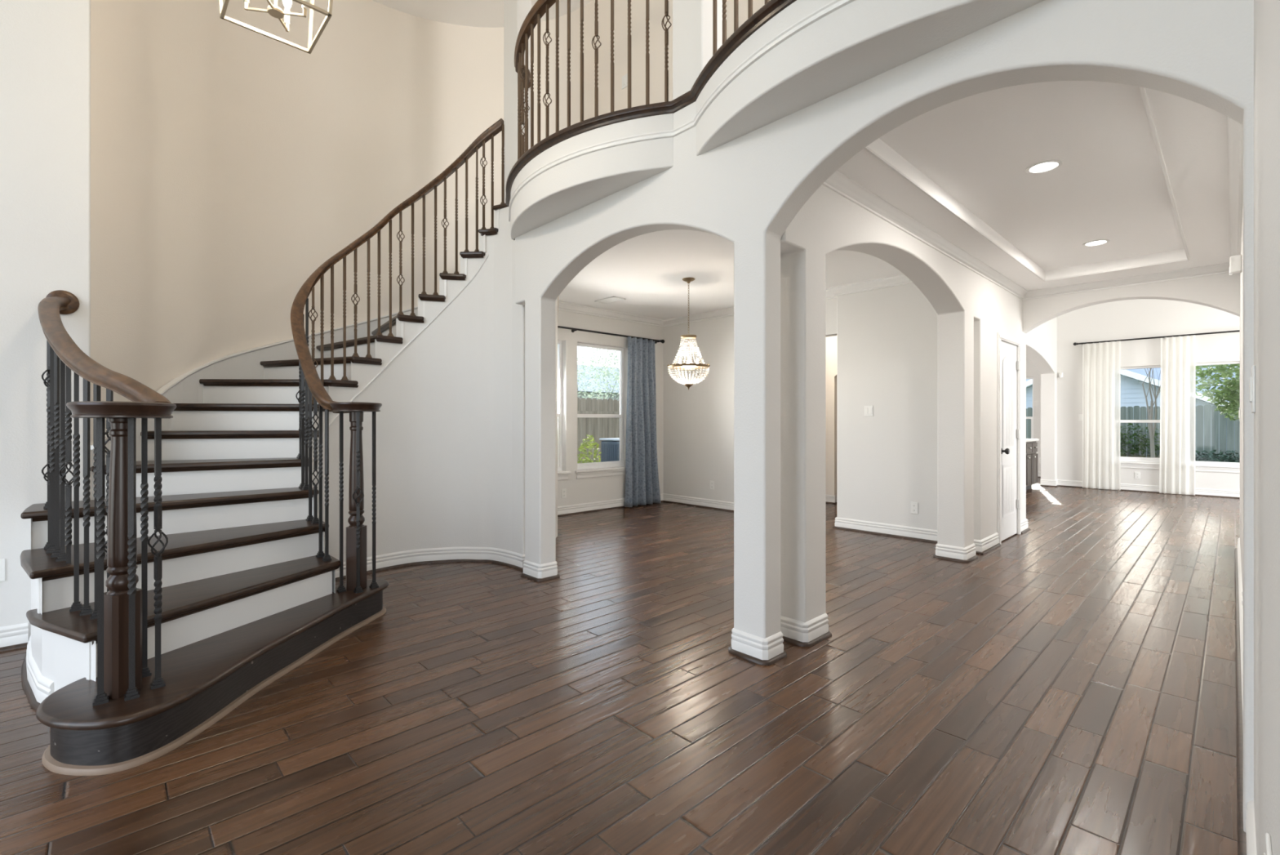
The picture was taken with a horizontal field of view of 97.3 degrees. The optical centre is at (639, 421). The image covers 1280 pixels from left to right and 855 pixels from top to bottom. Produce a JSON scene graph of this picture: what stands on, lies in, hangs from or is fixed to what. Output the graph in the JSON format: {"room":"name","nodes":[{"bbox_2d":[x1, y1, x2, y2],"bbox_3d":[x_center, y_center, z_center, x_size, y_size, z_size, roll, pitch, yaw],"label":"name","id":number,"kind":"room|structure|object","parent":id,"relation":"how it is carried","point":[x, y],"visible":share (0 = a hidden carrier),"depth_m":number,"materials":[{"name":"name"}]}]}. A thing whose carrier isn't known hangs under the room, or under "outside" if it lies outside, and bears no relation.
{"room":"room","nodes":[
{"label":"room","id":0,"kind":"room"},
{"bbox_2d":[0,0,610,639],"bbox_3d":[-3.313,-1.472,3.899,6.828,5.345,1.990,0,0,-38],"label":"wall","id":1,"kind":"structure","parent":0,"point":[230,162],"depth_m":4.29,"materials":[{"name":"white paint"}]},
{"bbox_2d":[0,558,5,581],"bbox_3d":[-3.365,0.780,2.936,0.075,0.118,0.009,0,0,-43],"label":"wall outlet","id":2,"kind":"object","parent":1,"relation":"attached to","point":[2,561],"visible":1,"depth_m":2.95,"materials":[{"name":"white plastic"}]},
{"bbox_2d":[0,622,28,651],"bbox_3d":[-4.249,1.139,2.080,2.700,0.122,0.032,0,0,-43],"label":"baseboard","id":3,"kind":"structure","parent":1,"relation":"attached to","point":[13,636],"depth_m":2.98,"materials":[{"name":"white paint"}]},
{"bbox_2d":[335,546,524,580],"bbox_3d":[-1.689,1.139,4.302,0.944,0.122,1.663,0,0,39],"label":"baseboard","id":4,"kind":"structure","parent":1,"relation":"attached to","point":[513,559],"depth_m":4.74,"materials":[{"name":"white paint"}]},
{"bbox_2d":[558,289,836,327],"bbox_3d":[0.394,-1.454,6.543,2.540,0.092,2.810,0,0,-43],"label":"crown molding","id":5,"kind":"structure","parent":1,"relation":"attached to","point":[564,306],"depth_m":7.72,"materials":[{"name":"white paint"}]},
{"bbox_2d":[372,0,594,27],"bbox_3d":[-0.973,-4.195,1.352,7.050,0.100,9.300,0,0,-43],"label":"ceiling","id":6,"kind":"structure","parent":0,"point":[471,13],"depth_m":5.68,"materials":[{"name":"white paint"}]},
{"bbox_2d":[218,0,333,53],"bbox_3d":[-1.618,-2.968,2.501,0.432,2.350,0.432,0,0,-43],"label":"lantern","id":7,"kind":"object","parent":6,"relation":"hanging from","point":[273,11],"visible":1,"depth_m":2.53,"materials":[{"name":"beige metal"}]},
{"bbox_2d":[243,0,307,31],"bbox_3d":[-1.618,-2.177,2.501,0.220,0.738,0.220,0,0,-44],"label":"candle","id":8,"kind":"object","parent":7,"relation":"on","point":[275,11],"depth_m":2.51,"materials":[{"name":"white plastic"}]},
{"bbox_2d":[503,0,531,203],"bbox_3d":[-1.037,-2.926,4.768,0.140,2.438,0.225,0,0,-43],"label":"pillar","id":9,"kind":"structure","parent":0,"point":[515,11],"depth_m":4.71,"materials":[{"name":"white paint"}]},
{"bbox_2d":[511,240,524,554],"bbox_3d":[-0.913,-0.150,4.717,0.270,2.700,0.180,0,0,-43],"label":"wall","id":10,"kind":"structure","parent":0,"point":[517,310],"depth_m":4.62,"materials":[{"name":"white paint"}]},
{"bbox_2d":[555,297,557,537],"bbox_3d":[-1.058,-0.150,5.804,0.438,2.700,1.943,0,0,-21],"label":"wall","id":11,"kind":"structure","parent":0,"point":[557,298],"depth_m":5.87,"materials":[{"name":"white paint"}]},
{"bbox_2d":[557,310,662,506],"bbox_3d":[-0.037,-0.150,8.174,4.500,2.700,0.150,0,0,-43],"label":"wall","id":12,"kind":"structure","parent":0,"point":[584,490],"depth_m":7.48,"materials":[{"name":"white paint"}]},
{"bbox_2d":[557,340,570,479],"bbox_3d":[-1.217,-0.145,7.017,0.745,1.780,0.185,0,0,-43],"label":"window","id":13,"kind":"structure","parent":12,"relation":"attached to","point":[563,475],"depth_m":7.25,"materials":[{"name":"white plastic"}]},
{"bbox_2d":[561,488,566,497],"bbox_3d":[-0.969,0.920,7.181,0.072,0.118,0.009,0,0,-43],"label":"wall outlet","id":14,"kind":"object","parent":12,"relation":"attached to","point":[563,491],"visible":1,"depth_m":7.18,"materials":[{"name":"white plastic"}]},
{"bbox_2d":[574,342,625,478],"bbox_3d":[-0.526,-0.145,7.673,0.980,1.780,0.185,0,0,-43],"label":"window","id":15,"kind":"structure","parent":12,"relation":"attached to","point":[620,470],"depth_m":7.79,"materials":[{"name":"white plastic"}]},
{"bbox_2d":[557,325,664,343],"bbox_3d":[-0.536,-1.176,7.523,2.415,0.060,0.108,0,0,-43],"label":"curtain rod","id":16,"kind":"object","parent":12,"relation":"attached to","point":[572,329],"visible":0.55,"depth_m":7.53,"materials":[{"name":"black metal"}]},
{"bbox_2d":[624,336,661,506],"bbox_3d":[0.068,0.008,8.046,0.725,2.360,0.152,0,0,-43],"label":"curtain","id":17,"kind":"object","parent":16,"relation":"hanging from","point":[642,475],"visible":1,"depth_m":7.98,"materials":[{"name":"blue fabric"}]},
{"bbox_2d":[557,493,733,516],"bbox_3d":[0.057,1.139,6.899,2.540,0.122,1.830,0,0,-43],"label":"baseboard","id":18,"kind":"structure","parent":12,"relation":"attached to","point":[575,508],"depth_m":7.68,"materials":[{"name":"white paint"}]},
{"bbox_2d":[0,477,1239,854],"bbox_3d":[3.102,1.260,5.012,18.000,0.120,11.400,0,0,-43],"label":"floor","id":19,"kind":"structure","parent":0,"point":[1068,686],"depth_m":2.24,"materials":[{"name":"brown wood"}]},
{"bbox_2d":[20,203,513,775],"bbox_3d":[-2.193,-0.371,4.121,2.315,3.142,4.051,0,0,19],"label":"staircase","id":20,"kind":"structure","parent":19,"relation":"on","point":[247,598],"depth_m":3.63,"materials":[{"name":"brown wood"}]},
{"bbox_2d":[37,289,176,706],"bbox_3d":[-2.489,0.145,2.575,1.776,1.732,0.304,0,0,40],"label":"stair railing","id":21,"kind":"object","parent":20,"relation":"on","point":[121,612],"visible":1,"depth_m":2.15,"materials":[{"name":"brown wood"}]},
{"bbox_2d":[290,118,504,593],"bbox_3d":[-1.880,-0.784,4.190,1.065,3.589,1.686,0,0,17],"label":"stair railing","id":22,"kind":"object","parent":20,"relation":"on","point":[312,390],"visible":0.99,"depth_m":3.80,"materials":[{"name":"brown wood"}]},
{"bbox_2d":[1026,440,1037,489],"bbox_3d":[6.606,0.775,9.963,0.800,0.850,0.641,0,0,-43],"label":"base cabinet","id":23,"kind":"object","parent":19,"relation":"on","point":[1031,446],"visible":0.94,"depth_m":9.73,"materials":[{"name":"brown wood"}]},
{"bbox_2d":[1026,438,1039,441],"bbox_3d":[6.580,0.332,9.976,0.880,0.033,0.645,0,0,-43],"label":"countertop","id":24,"kind":"structure","parent":23,"relation":"on","point":[1027,439],"depth_m":9.78,"materials":[{"name":"stone"}]},
{"bbox_2d":[613,0,770,111],"bbox_3d":[2.172,-2.986,2.888,0.113,2.318,7.000,0,0,-43],"label":"wall","id":25,"kind":"structure","parent":0,"point":[656,7],"depth_m":5.06,"materials":[{"name":"white paint"}]},
{"bbox_2d":[622,73,627,89],"bbox_3d":[-0.131,-3.160,5.225,0.010,0.118,0.115,0,0,-43],"label":"light switch","id":26,"kind":"object","parent":25,"relation":"attached to","point":[624,78],"visible":0.71,"depth_m":5.23,"materials":[{"name":"white plastic"}]},
{"bbox_2d":[672,0,722,100],"bbox_3d":[0.342,-2.986,3.283,0.210,2.318,0.232,0,0,-43],"label":"pillar","id":27,"kind":"structure","parent":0,"point":[692,20],"depth_m":3.20,"materials":[{"name":"white paint"}]},
{"bbox_2d":[558,229,902,319],"bbox_3d":[1.088,-1.530,6.395,5.337,0.060,4.220,0,0,-43],"label":"ceiling","id":28,"kind":"structure","parent":0,"point":[648,270],"depth_m":5.74,"materials":[{"name":"white paint"}]},
{"bbox_2d":[595,296,626,303],"bbox_3d":[-0.370,-1.494,6.956,0.200,0.009,0.360,0,0,-43],"label":"ceiling vent","id":29,"kind":"object","parent":28,"relation":"in","point":[613,299],"visible":1,"depth_m":6.94,"materials":[{"name":"white plastic"}]},
{"bbox_2d":[666,277,710,390],"bbox_3d":[0.513,-0.915,5.939,0.450,1.170,0.451,0,0,9],"label":"crystal chandelier","id":30,"kind":"object","parent":28,"relation":"hanging from","point":[688,366],"visible":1,"depth_m":5.89,"materials":[{"name":"gold metal"}]},
{"bbox_2d":[662,297,836,502],"bbox_3d":[1.366,-0.150,7.466,0.140,2.700,2.810,0,0,-43],"label":"wall","id":31,"kind":"structure","parent":0,"point":[698,421],"depth_m":7.92,"materials":[{"name":"white paint"}]},
{"bbox_2d":[710,480,714,488],"bbox_3d":[0.992,0.878,7.752,0.009,0.118,0.072,0,0,-43],"label":"wall outlet","id":32,"kind":"object","parent":31,"relation":"attached to","point":[712,482],"visible":1,"depth_m":7.75,"materials":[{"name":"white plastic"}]},
{"bbox_2d":[510,0,1044,239],"bbox_3d":[0.159,-1.631,3.087,0.305,0.332,3.760,0,0,-43],"label":"wall","id":33,"kind":"structure","parent":0,"point":[860,41],"depth_m":2.54,"materials":[{"name":"white paint"}]},
{"bbox_2d":[508,0,855,221],"bbox_3d":[0.232,-1.654,3.009,0.331,0.038,4.127,0,0,-43],"label":"trim","id":34,"kind":"structure","parent":33,"relation":"attached to","point":[834,5],"depth_m":2.95,"materials":[{"name":"white paint"}]},
{"bbox_2d":[825,335,836,494],"bbox_3d":[2.997,-0.150,8.137,0.150,2.700,4.080,0,0,-43],"label":"wall","id":35,"kind":"structure","parent":0,"point":[830,341],"depth_m":8.24,"materials":[{"name":"white paint"}]},
{"bbox_2d":[826,494,836,503],"bbox_3d":[2.263,1.139,8.880,0.172,0.122,1.832,0,0,-43],"label":"baseboard","id":36,"kind":"structure","parent":35,"relation":"attached to","point":[831,499],"depth_m":8.22,"materials":[{"name":"white paint"}]},
{"bbox_2d":[515,0,1253,831],"bbox_3d":[0.433,-0.294,3.100,0.150,2.987,4.020,0,0,-43],"label":"wall","id":37,"kind":"structure","parent":0,"point":[746,191],"depth_m":2.80,"materials":[{"name":"white paint"}]},
{"bbox_2d":[520,559,559,581],"bbox_3d":[-0.774,1.139,4.372,0.214,0.122,0.282,0,0,-43],"label":"baseboard","id":38,"kind":"structure","parent":37,"relation":"attached to","point":[532,571],"depth_m":4.29,"materials":[{"name":"white paint"}]},
{"bbox_2d":[728,627,786,665],"bbox_3d":[0.607,1.139,2.917,0.214,0.122,0.261,0,0,-43],"label":"baseboard","id":39,"kind":"structure","parent":37,"relation":"attached to","point":[768,651],"depth_m":2.84,"materials":[{"name":"white paint"}]},
{"bbox_2d":[863,86,1190,281],"bbox_3d":[2.859,-1.394,3.786,4.192,0.012,1.045,0,0,-43],"label":"trim","id":40,"kind":"structure","parent":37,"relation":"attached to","point":[1142,90],"depth_m":3.44,"materials":[{"name":"white paint"}]},
{"bbox_2d":[836,283,937,529],"bbox_3d":[2.707,-0.150,5.929,0.150,2.700,1.275,0,0,-43],"label":"wall","id":41,"kind":"structure","parent":0,"point":[886,337],"depth_m":5.94,"materials":[{"name":"white paint"}]},
{"bbox_2d":[864,404,873,416],"bbox_3d":[2.463,-0.111,6.070,0.010,0.118,0.100,0,0,-43],"label":"light switch","id":42,"kind":"object","parent":41,"relation":"attached to","point":[868,410],"visible":1,"depth_m":6.07,"materials":[{"name":"white plastic"}]},
{"bbox_2d":[832,516,937,542],"bbox_3d":[2.684,1.139,5.930,0.182,0.122,1.307,0,0,-43],"label":"baseboard","id":43,"kind":"structure","parent":41,"relation":"attached to","point":[873,527],"depth_m":5.91,"materials":[{"name":"white paint"}]},
{"bbox_2d":[910,501,917,513],"bbox_3d":[2.789,0.881,5.728,0.009,0.118,0.072,0,0,-43],"label":"wall outlet","id":44,"kind":"object","parent":41,"relation":"attached to","point":[913,505],"visible":1,"depth_m":5.73,"materials":[{"name":"white plastic"}]},
{"bbox_2d":[780,184,1026,622],"bbox_3d":[2.436,-0.160,4.641,4.877,2.720,0.220,0,0,-43],"label":"wall","id":45,"kind":"structure","parent":0,"point":[971,309],"depth_m":3.82,"materials":[{"name":"white paint"}]},
{"bbox_2d":[780,613,831,646],"bbox_3d":[0.893,1.139,3.177,0.294,0.122,0.284,0,0,-43],"label":"baseboard","id":46,"kind":"structure","parent":45,"relation":"attached to","point":[810,633],"depth_m":3.06,"materials":[{"name":"white paint"}]},
{"bbox_2d":[826,273,913,296],"bbox_3d":[1.409,-1.454,4.750,3.537,0.092,1.350,0,0,-43],"label":"crown molding","id":47,"kind":"structure","parent":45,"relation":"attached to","point":[900,279],"depth_m":6.01,"materials":[{"name":"white paint"}]},
{"bbox_2d":[933,542,977,562],"bbox_3d":[2.789,1.139,4.976,0.321,0.122,0.284,0,0,-43],"label":"baseboard","id":48,"kind":"object","parent":45,"relation":"attached to","point":[966,554],"visible":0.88,"depth_m":4.87,"materials":[{"name":"white paint"}]},
{"bbox_2d":[973,532,1000,554],"bbox_3d":[3.203,1.139,5.347,0.552,0.122,0.252,0,0,-43],"label":"baseboard","id":49,"kind":"structure","parent":45,"relation":"attached to","point":[986,544],"depth_m":5.20,"materials":[{"name":"white paint"}]},
{"bbox_2d":[997,331,1021,543],"bbox_3d":[3.773,0.166,5.736,0.806,2.068,0.103,0,0,-43],"label":"door","id":50,"kind":"structure","parent":45,"relation":"in","point":[1009,356],"depth_m":5.76,"materials":[{"name":"white paint"}]},
{"bbox_2d":[822,116,1243,299],"bbox_3d":[3.014,-1.360,3.922,4.727,0.080,1.620,0,0,-43],"label":"crown molding","id":51,"kind":"structure","parent":45,"relation":"attached to","point":[839,183],"depth_m":4.09,"materials":[{"name":"white paint"}]},
{"bbox_2d":[1026,356,1040,471],"bbox_3d":[7.716,-0.250,13.043,0.150,2.900,3.700,0,0,-43],"label":"wall","id":52,"kind":"structure","parent":0,"point":[1032,371],"depth_m":12.08,"materials":[{"name":"white paint"}]},
{"bbox_2d":[1026,377,1033,438],"bbox_3d":[8.293,-0.135,12.395,0.185,1.640,0.725,0,0,-43],"label":"window","id":53,"kind":"structure","parent":52,"relation":"in","point":[1027,417],"depth_m":12.22,"materials":[{"name":"white plastic"}]},
{"bbox_2d":[1037,471,1040,477],"bbox_3d":[7.091,1.139,12.430,1.600,0.122,3.330,0,0,-43],"label":"baseboard","id":54,"kind":"structure","parent":52,"relation":"attached to","point":[1038,472],"depth_m":12.04,"materials":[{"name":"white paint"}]},
{"bbox_2d":[837,80,1230,290],"bbox_3d":[3.014,-1.500,3.922,4.727,0.200,1.620,0,0,-43],"label":"ceiling","id":55,"kind":"structure","parent":0,"point":[973,154],"depth_m":3.39,"materials":[{"name":"white paint"}]},
{"bbox_2d":[1025,160,1062,173],"bbox_3d":[2.364,-1.487,3.298,0.176,0.006,0.176,0,0,-43],"label":"recessed light","id":56,"kind":"object","parent":55,"relation":"in","point":[1043,166],"visible":1,"depth_m":3.29,"materials":[{"name":"white plastic"}]},
{"bbox_2d":[1029,162,1057,172],"bbox_3d":[2.364,-1.486,3.298,0.134,0.002,0.134,0,0,-44],"label":"diffuser","id":57,"kind":"object","parent":56,"relation":"attached to","point":[1038,166],"depth_m":3.29,"materials":[{"name":"white"}]},
{"bbox_2d":[1082,239,1109,246],"bbox_3d":[3.808,-1.487,4.703,0.176,0.006,0.176,0,0,-43],"label":"recessed light","id":58,"kind":"object","parent":55,"relation":"in","point":[1095,242],"visible":1,"depth_m":4.69,"materials":[{"name":"white plastic"}]},
{"bbox_2d":[1085,240,1106,245],"bbox_3d":[3.808,-1.486,4.703,0.134,0.002,0.134,0,0,-44],"label":"diffuser","id":59,"kind":"object","parent":58,"relation":"attached to","point":[1092,242],"depth_m":4.70,"materials":[{"name":"white"}]},
{"bbox_2d":[1026,316,1057,479],"bbox_3d":[5.702,-0.600,8.664,5.400,3.600,0.220,0,0,-43],"label":"wall","id":60,"kind":"structure","parent":0,"point":[1042,340],"depth_m":10.34,"materials":[{"name":"white paint"}]},
{"bbox_2d":[1022,272,1239,333],"bbox_3d":[5.709,-0.600,4.625,0.150,3.600,6.050,0,0,-43],"label":"wall","id":61,"kind":"structure","parent":0,"point":[1221,291],"depth_m":5.39,"materials":[{"name":"white paint"}]},
{"bbox_2d":[1021,518,1030,533],"bbox_3d":[3.960,1.139,6.376,0.342,0.122,0.702,0,0,-43],"label":"baseboard","id":62,"kind":"structure","parent":61,"relation":"attached to","point":[1024,526],"depth_m":6.14,"materials":[{"name":"white paint"}]},
{"bbox_2d":[1057,298,1239,490],"bbox_3d":[9.787,-0.600,8.391,0.150,3.600,6.200,0,0,-43],"label":"wall","id":63,"kind":"structure","parent":0,"point":[1142,317],"depth_m":9.69,"materials":[{"name":"white paint"}]},
{"bbox_2d":[1058,372,1062,377],"bbox_3d":[7.760,-0.846,10.383,0.048,0.099,0.060,0,0,-43],"label":"sensor","id":64,"kind":"object","parent":63,"relation":"attached to","point":[1060,374],"visible":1,"depth_m":10.37,"materials":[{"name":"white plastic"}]},
{"bbox_2d":[1078,413,1082,420],"bbox_3d":[7.977,-0.065,10.182,0.010,0.118,0.072,0,0,-43],"label":"light switch","id":65,"kind":"object","parent":63,"relation":"attached to","point":[1080,415],"visible":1,"depth_m":10.19,"materials":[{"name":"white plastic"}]},
{"bbox_2d":[1134,471,1140,479],"bbox_3d":[8.504,0.925,9.628,0.009,0.118,0.072,0,0,-43],"label":"wall outlet","id":66,"kind":"object","parent":63,"relation":"attached to","point":[1137,474],"visible":1,"depth_m":9.62,"materials":[{"name":"white plastic"}]},
{"bbox_2d":[1040,479,1239,498],"bbox_3d":[9.596,1.139,8.327,0.215,0.122,6.070,0,0,-43],"label":"baseboard","id":67,"kind":"structure","parent":63,"relation":"attached to","point":[1047,482],"depth_m":9.55,"materials":[{"name":"white paint"}]},
{"bbox_2d":[1120,364,1160,469],"bbox_3d":[8.540,-0.068,9.665,0.185,1.745,0.785,0,0,-43],"label":"window","id":68,"kind":"structure","parent":63,"relation":"in","point":[1140,462],"depth_m":9.63,"materials":[{"name":"white plastic"}]},
{"bbox_2d":[1073,329,1239,345],"bbox_3d":[8.703,-1.393,9.348,0.129,0.060,2.416,0,0,-43],"label":"curtain rod","id":69,"kind":"object","parent":63,"relation":"attached to","point":[1237,331],"visible":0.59,"depth_m":9.37,"materials":[{"name":"black metal"}]},
{"bbox_2d":[1082,340,1120,489],"bbox_3d":[8.113,-0.098,9.909,0.056,2.575,0.526,0,0,-43],"label":"sheer curtain","id":70,"kind":"object","parent":69,"relation":"hanging from","point":[1101,362],"visible":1,"depth_m":9.91,"materials":[{"name":"white fabric"}]},
{"bbox_2d":[1159,334,1195,495],"bbox_3d":[8.780,-0.098,9.204,0.048,2.575,0.428,0,0,-43],"label":"sheer curtain","id":71,"kind":"object","parent":69,"relation":"hanging from","point":[1178,362],"visible":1,"depth_m":9.20,"materials":[{"name":"white fabric"}]},
{"bbox_2d":[1195,360,1239,472],"bbox_3d":[9.188,-0.068,8.982,0.185,1.745,0.800,0,0,-43],"label":"window","id":72,"kind":"structure","parent":63,"relation":"in","point":[1201,465],"depth_m":8.95,"materials":[{"name":"white plastic"}]},
{"bbox_2d":[1240,0,1279,854],"bbox_3d":[3.130,-1.472,2.818,6.820,5.345,0.140,0,0,-43],"label":"wall","id":73,"kind":"structure","parent":0,"point":[1266,12],"depth_m":0.96,"materials":[{"name":"white paint"}]},
{"bbox_2d":[1229,254,1241,275],"bbox_3d":[4.069,-1.064,3.848,0.075,0.124,0.060,0,0,-43],"label":"sensor","id":74,"kind":"object","parent":73,"relation":"attached to","point":[1235,261],"visible":0.94,"depth_m":3.83,"materials":[{"name":"white plastic"}]},
{"bbox_2d":[1241,585,1243,609],"bbox_3d":[3.180,0.930,2.968,0.072,0.118,0.009,0,0,-43],"label":"wall outlet","id":75,"kind":"object","parent":73,"relation":"attached to","point":[1242,585],"visible":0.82,"depth_m":2.95,"materials":[{"name":"white plastic"}]},
{"bbox_2d":[1248,364,1255,413],"bbox_3d":[1.649,-0.085,1.516,0.115,0.125,0.010,0,0,-43],"label":"light switch","id":76,"kind":"object","parent":73,"relation":"attached to","point":[1252,379],"visible":0.99,"depth_m":1.48,"materials":[{"name":"white plastic"}]},
{"bbox_2d":[1263,832,1272,854],"bbox_3d":[0.953,0.700,0.855,0.072,0.118,0.009,0,0,-43],"label":"wall outlet","id":77,"kind":"object","parent":73,"relation":"attached to","point":[1268,837],"visible":1,"depth_m":0.86,"materials":[{"name":"white plastic"}]},
{"bbox_3d":[1.657,-1.805,2.607,1.247,0.036,7.300,0,0,-44],"label":"boards","id":78,"kind":"object","parent":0,"visible":0},
{"bbox_2d":[505,0,796,205],"bbox_3d":[0.270,-2.331,3.091,0.533,1.118,4.192,0,0,-43],"label":"balcony railing","id":79,"kind":"object","parent":78,"relation":"on","point":[771,8],"visible":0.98,"depth_m":3.43,"materials":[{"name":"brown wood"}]},
{"label":"outside","id":80,"kind":"structure","parent":0,"visible":0},
{"bbox_3d":[18.134,1.510,17.209,90.000,0.180,80.000,0,0,-44],"label":"lawn","id":81,"kind":"structure","parent":80,"visible":0},
{"bbox_2d":[577,434,601,462],"bbox_3d":[-0.786,0.824,8.701,0.440,1.245,0.445,0,0,-43],"label":"shrub","id":82,"kind":"object","parent":81,"relation":"on","point":[580,448],"visible":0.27,"depth_m":8.67,"materials":[{"name":"green plant"}]},
{"bbox_2d":[577,397,619,463],"bbox_3d":[-0.059,0.472,12.048,14.500,1.895,0.056,0,0,-43],"label":"wooden fence","id":83,"kind":"object","parent":81,"relation":"on","point":[598,427],"visible":0.04,"depth_m":11.29,"materials":[{"name":"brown wood"}]},
{"bbox_2d":[577,355,619,399],"bbox_3d":[-1.586,-0.472,20.384,3.819,3.832,3.315,0,0,-43],"label":"tree","id":84,"kind":"object","parent":81,"relation":"on","point":[584,373],"visible":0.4,"depth_m":20.08,"materials":[{"name":"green plant"}]},
{"bbox_2d":[577,364,619,399],"bbox_3d":[-2.106,-0.650,27.642,11.800,4.100,5.800,0,0,-43],"label":"house","id":85,"kind":"structure","parent":81,"relation":"on","point":[584,379],"depth_m":25.05,"materials":[{"name":"grey"}]},
{"bbox_2d":[582,347,619,389],"bbox_3d":[-0.298,-1.051,15.857,3.709,4.990,3.214,0,0,-43],"label":"flowering tree","id":86,"kind":"object","parent":81,"relation":"on","point":[593,349],"visible":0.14,"depth_m":15.03,"materials":[{"name":"grey plant"}]},
{"bbox_2d":[599,437,619,462],"bbox_3d":[-0.279,0.887,10.419,0.900,1.145,0.900,0,0,-43],"label":"air conditioner","id":87,"kind":"object","parent":81,"relation":"on","point":[610,446],"visible":0.12,"depth_m":10.23,"materials":[{"name":"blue metal"}]},
{"bbox_2d":[1026,404,1239,462],"bbox_3d":[15.054,0.492,14.644,0.016,1.855,18.474,0,0,-43],"label":"wooden fence","id":88,"kind":"object","parent":81,"relation":"on","point":[1215,423],"visible":0.12,"depth_m":14.83,"materials":[{"name":"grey wood"}]},
{"bbox_2d":[1026,364,1239,455],"bbox_3d":[23.122,-0.725,24.010,13.400,4.250,16.000,0,0,-43],"label":"house","id":89,"kind":"structure","parent":81,"relation":"on","point":[1132,393],"depth_m":20.41,"materials":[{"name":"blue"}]},
{"bbox_2d":[1120,422,1159,457],"bbox_3d":[13.719,0.556,15.695,0.425,1.022,1.982,0,0,-43],"label":"shrub","id":90,"kind":"object","parent":81,"relation":"on","point":[1122,433],"visible":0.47,"depth_m":15.63,"materials":[{"name":"green plant"}]},
{"bbox_2d":[1142,368,1160,457],"bbox_3d":[12.210,-1.132,13.411,1.671,5.149,1.898,0,0,-33],"label":"bare tree","id":91,"kind":"object","parent":81,"relation":"on","point":[1152,428],"visible":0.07,"depth_m":13.48,"materials":[{"name":"grey plant"}]},
{"bbox_2d":[1195,449,1239,462],"bbox_3d":[14.996,1.061,13.544,0.809,0.740,3.132,0,0,-43],"label":"clipped hedge","id":92,"kind":"object","parent":81,"relation":"on","point":[1206,457],"visible":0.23,"depth_m":14.03,"materials":[{"name":"green plant"}]},
{"bbox_2d":[1195,363,1239,422],"bbox_3d":[12.895,-0.834,11.776,2.096,4.555,2.299,0,0,-23],"label":"evergreen tree","id":93,"kind":"object","parent":81,"relation":"on","point":[1231,390],"visible":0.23,"depth_m":11.85,"materials":[{"name":"green plant"}]},
{"bbox_3d":[1.660,-1.472,-0.478,0.150,5.345,2.620,0,0,-44],"label":"wall","id":94,"kind":"structure","parent":0,"visible":0},
{"bbox_2d":[1234,537,1257,854],"bbox_3d":[3.986,1.139,1.916,6.884,0.122,2.692,0,0,-43],"label":"baseboard","id":95,"kind":"structure","parent":94,"relation":"attached to","point":[1246,841],"depth_m":2.14,"materials":[{"name":"white paint"}]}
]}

